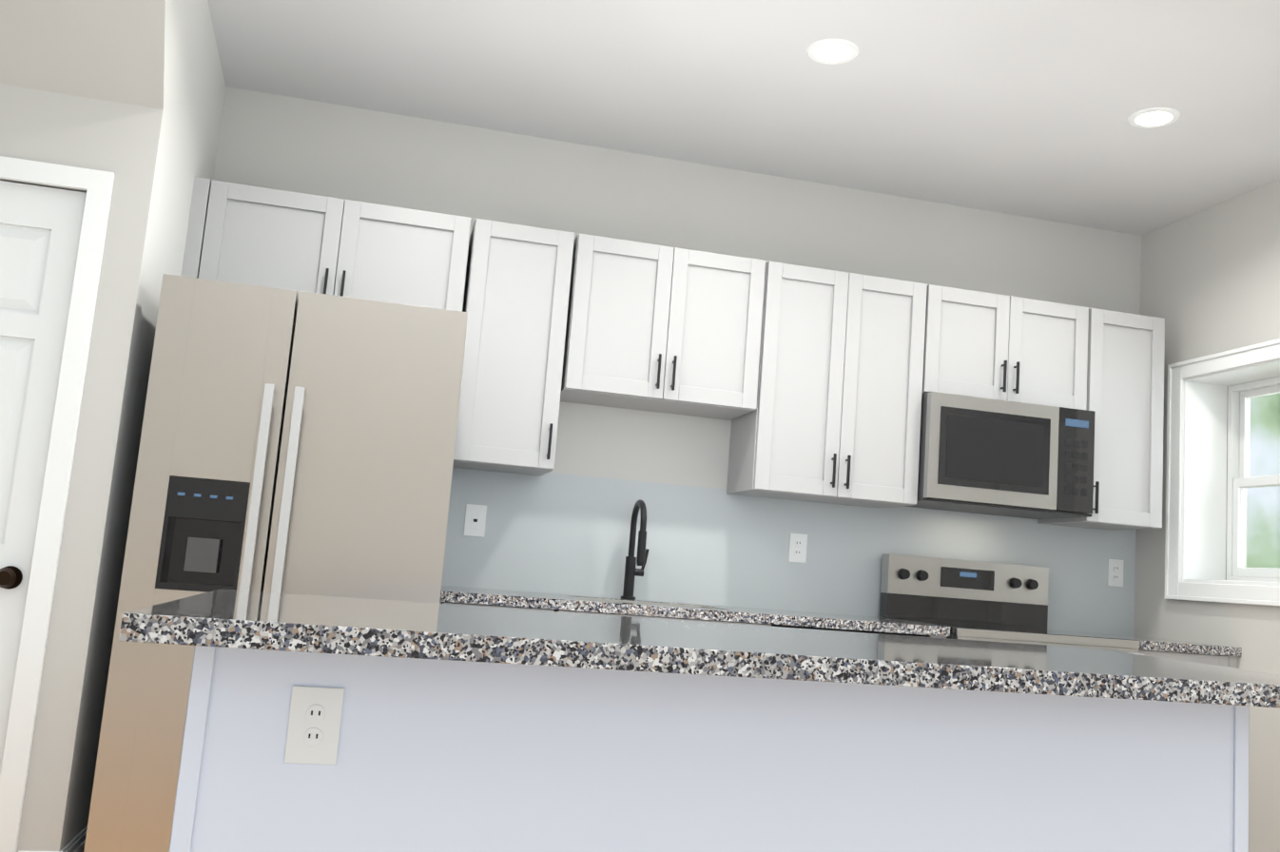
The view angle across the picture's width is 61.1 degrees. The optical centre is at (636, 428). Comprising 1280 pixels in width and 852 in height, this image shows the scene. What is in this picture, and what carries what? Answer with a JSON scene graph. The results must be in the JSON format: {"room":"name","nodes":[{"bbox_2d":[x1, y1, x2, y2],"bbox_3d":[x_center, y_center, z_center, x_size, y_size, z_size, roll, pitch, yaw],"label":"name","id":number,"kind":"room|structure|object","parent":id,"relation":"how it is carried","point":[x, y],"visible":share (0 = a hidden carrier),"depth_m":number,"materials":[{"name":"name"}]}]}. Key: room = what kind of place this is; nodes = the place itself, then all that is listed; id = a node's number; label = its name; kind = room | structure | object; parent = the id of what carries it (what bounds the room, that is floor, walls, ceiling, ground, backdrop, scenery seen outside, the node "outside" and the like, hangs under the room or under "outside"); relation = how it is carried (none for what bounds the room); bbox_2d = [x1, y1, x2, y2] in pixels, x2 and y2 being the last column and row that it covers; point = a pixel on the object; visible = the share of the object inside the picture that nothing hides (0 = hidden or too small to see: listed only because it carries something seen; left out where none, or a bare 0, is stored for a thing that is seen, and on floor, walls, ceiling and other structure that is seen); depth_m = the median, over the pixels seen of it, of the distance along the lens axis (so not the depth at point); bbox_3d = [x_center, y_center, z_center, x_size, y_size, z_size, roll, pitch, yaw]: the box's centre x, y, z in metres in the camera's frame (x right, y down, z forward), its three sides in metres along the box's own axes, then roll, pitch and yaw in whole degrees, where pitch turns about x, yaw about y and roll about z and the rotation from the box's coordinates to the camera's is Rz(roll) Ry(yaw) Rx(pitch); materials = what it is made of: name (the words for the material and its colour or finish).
{"room":"kitchen","nodes":[
{"label":"kitchen","id":0,"kind":"room"},
{"bbox_2d":[0,0,225,851],"bbox_3d":[-1.960,-0.102,3.215,1.025,2.800,1.650,6,-8,-12],"label":"wall","id":1,"kind":"structure","parent":0,"point":[129,94],"depth_m":3.23,"materials":[{"name":"grey paint"}]},
{"bbox_2d":[0,180,86,775],"bbox_3d":[-2.059,0.253,3.061,0.699,2.027,0.097,6,-8,-12],"label":"closet door","id":2,"kind":"structure","parent":1,"relation":"in","point":[40,230],"depth_m":3.19,"materials":[{"name":"white wood"}]},
{"bbox_2d":[18,825,87,851],"bbox_3d":[-0.346,1.361,3.112,6.700,0.130,2.266,6,-8,-12],"label":"baseboard","id":3,"kind":"structure","parent":1,"relation":"attached to","point":[77,843],"depth_m":3.19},
{"bbox_2d":[0,155,114,851],"bbox_3d":[-2.044,0.215,3.040,0.806,2.115,0.023,6,-8,-12],"label":"door frame","id":4,"kind":"structure","parent":1,"relation":"attached to","point":[97,185],"depth_m":3.11,"materials":[{"name":"white wood"}]},
{"bbox_2d":[213,86,1141,635],"bbox_3d":[-0.627,0.159,4.427,6.670,2.800,0.150,6,-8,-12],"label":"wall","id":5,"kind":"structure","parent":0,"point":[563,526],"depth_m":4.57,"materials":[{"name":"grey paint"}]},
{"bbox_2d":[181,176,474,332],"bbox_3d":[-1.164,-0.612,4.128,1.004,0.447,0.350,6,-8,-12],"label":"upper cabinet","id":6,"kind":"object","parent":5,"relation":"attached to","point":[237,233],"depth_m":3.97,"materials":[{"name":"white wood"}]},
{"bbox_2d":[463,504,486,537],"bbox_3d":[-0.641,0.366,4.319,0.082,0.125,0.008,6,-8,-12],"label":"phone jack","id":7,"kind":"object","parent":5,"relation":"attached to","point":[475,520],"visible":1,"depth_m":4.32,"materials":[{"name":"white plastic"}]},
{"bbox_2d":[452,218,600,475],"bbox_3d":[-0.460,-0.299,4.258,0.460,0.924,0.350,6,-8,-12],"label":"upper cabinet","id":8,"kind":"object","parent":5,"relation":"attached to","point":[530,300],"depth_m":4.10,"materials":[{"name":"white wood"}]},
{"bbox_2d":[584,236,771,419],"bbox_3d":[0.088,-0.396,4.397,0.768,0.611,0.350,6,-8,-12],"label":"upper cabinet","id":9,"kind":"object","parent":5,"relation":"attached to","point":[677,331],"depth_m":4.25,"materials":[{"name":"white wood"}]},
{"bbox_2d":[788,532,807,562],"bbox_3d":[0.689,0.509,4.614,0.078,0.122,0.008,6,-8,-12],"label":"outlet","id":10,"kind":"object","parent":5,"relation":"attached to","point":[798,544],"visible":1,"depth_m":4.61,"materials":[{"name":"white plastic"}]},
{"bbox_2d":[721,261,930,507],"bbox_3d":[0.762,-0.168,4.530,0.771,0.924,0.350,6,-8,-12],"label":"upper cabinet","id":11,"kind":"object","parent":5,"relation":"attached to","point":[813,384],"depth_m":4.38,"materials":[{"name":"white wood"}]},
{"bbox_2d":[927,284,1094,410],"bbox_3d":[1.528,-0.318,4.725,0.759,0.458,0.350,6,-8,-12],"label":"upper cabinet","id":12,"kind":"object","parent":5,"relation":"attached to","point":[987,345],"depth_m":4.56,"materials":[{"name":"white wood"}]},
{"bbox_2d":[902,391,1095,519],"bbox_3d":[1.499,0.129,4.635,0.754,0.442,0.412,6,-8,-12],"label":"microwave","id":13,"kind":"object","parent":12,"relation":"attached to","point":[984,455],"visible":0.98,"depth_m":4.43,"materials":[{"name":"grey metal"}]},
{"bbox_2d":[1037,308,1164,530],"bbox_3d":[2.065,-0.029,4.819,0.370,0.924,0.350,6,-8,-12],"label":"upper cabinet","id":14,"kind":"object","parent":5,"relation":"attached to","point":[1128,405],"depth_m":4.66,"materials":[{"name":"white wood"}]},
{"bbox_2d":[1107,559,1123,586],"bbox_3d":[2.190,0.659,4.949,0.078,0.122,0.008,6,-8,-12],"label":"outlet","id":15,"kind":"object","parent":5,"relation":"attached to","point":[1115,572],"visible":1,"depth_m":4.95,"materials":[{"name":"white plastic"}]},
{"bbox_2d":[207,0,1279,235],"bbox_3d":[0.215,-1.321,3.735,7.700,0.080,2.190,6,-8,-12],"label":"ceiling","id":16,"kind":"structure","parent":0,"point":[1027,108],"depth_m":3.90,"materials":[{"name":"white paint"}]},
{"bbox_2d":[806,38,859,64],"bbox_3d":[0.656,-1.256,3.619,0.176,0.008,0.176,6,-8,-12],"label":"recessed light","id":17,"kind":"object","parent":16,"relation":"in","point":[832,51],"visible":1,"depth_m":3.60,"materials":[{"name":"white plastic"}]},
{"bbox_2d":[1126,106,1181,128],"bbox_3d":[1.873,-1.122,3.919,0.176,0.008,0.176,6,-8,-12],"label":"recessed light","id":18,"kind":"object","parent":16,"relation":"in","point":[1153,117],"visible":1,"depth_m":3.91,"materials":[{"name":"white plastic"}]},
{"bbox_2d":[1133,178,1279,851],"bbox_3d":[2.698,0.371,4.050,0.330,2.800,2.040,6,-8,-12],"label":"wall","id":19,"kind":"structure","parent":0,"point":[1210,281],"depth_m":4.55,"materials":[{"name":"grey paint"}]},
{"bbox_2d":[1164,338,1279,606],"bbox_3d":[2.597,0.198,4.420,0.313,1.044,0.859,6,-8,-12],"label":"window unit","id":20,"kind":"structure","parent":19,"relation":"in","point":[1240,480],"depth_m":4.73,"materials":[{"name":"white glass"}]},
{"bbox_3d":[0.514,1.270,1.137,7.900,0.060,7.000,6,-8,-12],"label":"floor","id":21,"kind":"structure","parent":0,"visible":0},
{"bbox_2d":[83,273,467,851],"bbox_3d":[-1.141,0.520,3.641,0.912,1.805,0.962,6,-8,-12],"label":"fridge","id":22,"kind":"object","parent":21,"relation":"on","point":[292,441],"visible":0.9,"depth_m":3.27,"materials":[{"name":"grey metal"}]},
{"bbox_2d":[439,601,580,613],"bbox_3d":[-0.546,1.074,3.946,0.476,0.880,0.618,6,-8,-12],"label":"base cabinet","id":23,"kind":"object","parent":21,"relation":"on","point":[449,603],"depth_m":3.71,"materials":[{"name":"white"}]},
{"bbox_2d":[439,585,1241,656],"bbox_3d":[0.806,0.761,4.287,3.160,0.035,0.639,6,-8,-12],"label":"countertop","id":24,"kind":"structure","parent":23,"relation":"on","point":[503,597],"depth_m":3.93,"materials":[{"name":"stone"}]},
{"bbox_2d":[620,499,649,600],"bbox_3d":[0.020,0.481,4.292,0.102,0.398,0.216,6,-8,-12],"label":"gooseneck faucet","id":25,"kind":"object","parent":24,"relation":"on","point":[631,572],"visible":0.98,"depth_m":4.33,"materials":[{"name":"black metal"}]},
{"bbox_2d":[572,596,726,610],"bbox_3d":[0.038,0.764,4.092,0.554,0.205,0.367,6,-8,-12],"label":"undermount sink","id":26,"kind":"object","parent":24,"relation":"in","point":[641,602],"visible":0.08,"depth_m":4.27,"materials":[{"name":"silver metal"}]},
{"bbox_2d":[580,611,771,626],"bbox_3d":[-0.008,1.132,4.066,0.811,0.880,0.618,6,-8,-12],"label":"base cabinet","id":27,"kind":"object","parent":21,"relation":"on","point":[588,612],"depth_m":3.84,"materials":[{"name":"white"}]},
{"bbox_2d":[118,588,1279,851],"bbox_3d":[0.239,0.901,2.275,2.360,0.917,0.990,6,-8,-12],"label":"kitchen island","id":28,"kind":"object","parent":21,"relation":"on","point":[478,729],"visible":1,"depth_m":2.05,"materials":[{"name":"white wood"}]},
{"bbox_2d":[284,685,344,764],"bbox_3d":[-0.573,0.529,1.931,0.089,0.133,0.008,6,-8,-12],"label":"outlet","id":29,"kind":"object","parent":28,"relation":"attached to","point":[314,725],"visible":1,"depth_m":1.93,"materials":[{"name":"white plastic"}]},
{"bbox_2d":[770,623,929,637],"bbox_3d":[0.699,1.203,4.173,0.614,0.876,0.618,6,-8,-12],"label":"built-in dishwasher","id":30,"kind":"object","parent":21,"relation":"on","point":[840,630],"depth_m":3.99,"materials":[{"name":"grey metal"}]},
{"bbox_2d":[879,553,1144,655],"bbox_3d":[1.469,1.128,4.333,0.769,1.185,0.714,6,-8,-12],"label":"electric range","id":31,"kind":"object","parent":21,"relation":"on","point":[981,601],"visible":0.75,"depth_m":4.65,"materials":[{"name":"grey metal"}]},
{"bbox_2d":[920,634,1154,657],"bbox_3d":[1.115,1.252,4.315,1.626,0.880,0.618,6,-8,-12],"label":"base cabinet","id":32,"kind":"object","parent":21,"relation":"on","point":[1146,652],"depth_m":4.24,"materials":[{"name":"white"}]},
{"bbox_2d":[1154,650,1237,668],"bbox_3d":[2.063,1.353,4.525,0.494,0.880,0.618,6,-8,-12],"label":"base cabinet","id":33,"kind":"object","parent":21,"relation":"on","point":[1222,660],"depth_m":4.30,"materials":[{"name":"white wood"}]},
{"label":"outside","id":34,"kind":"structure","parent":0,"visible":0},
{"bbox_2d":[1246,393,1279,568],"bbox_3d":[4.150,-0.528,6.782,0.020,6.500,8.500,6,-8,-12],"label":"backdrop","id":35,"kind":"structure","parent":34,"point":[1255,496],"depth_m":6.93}
]}

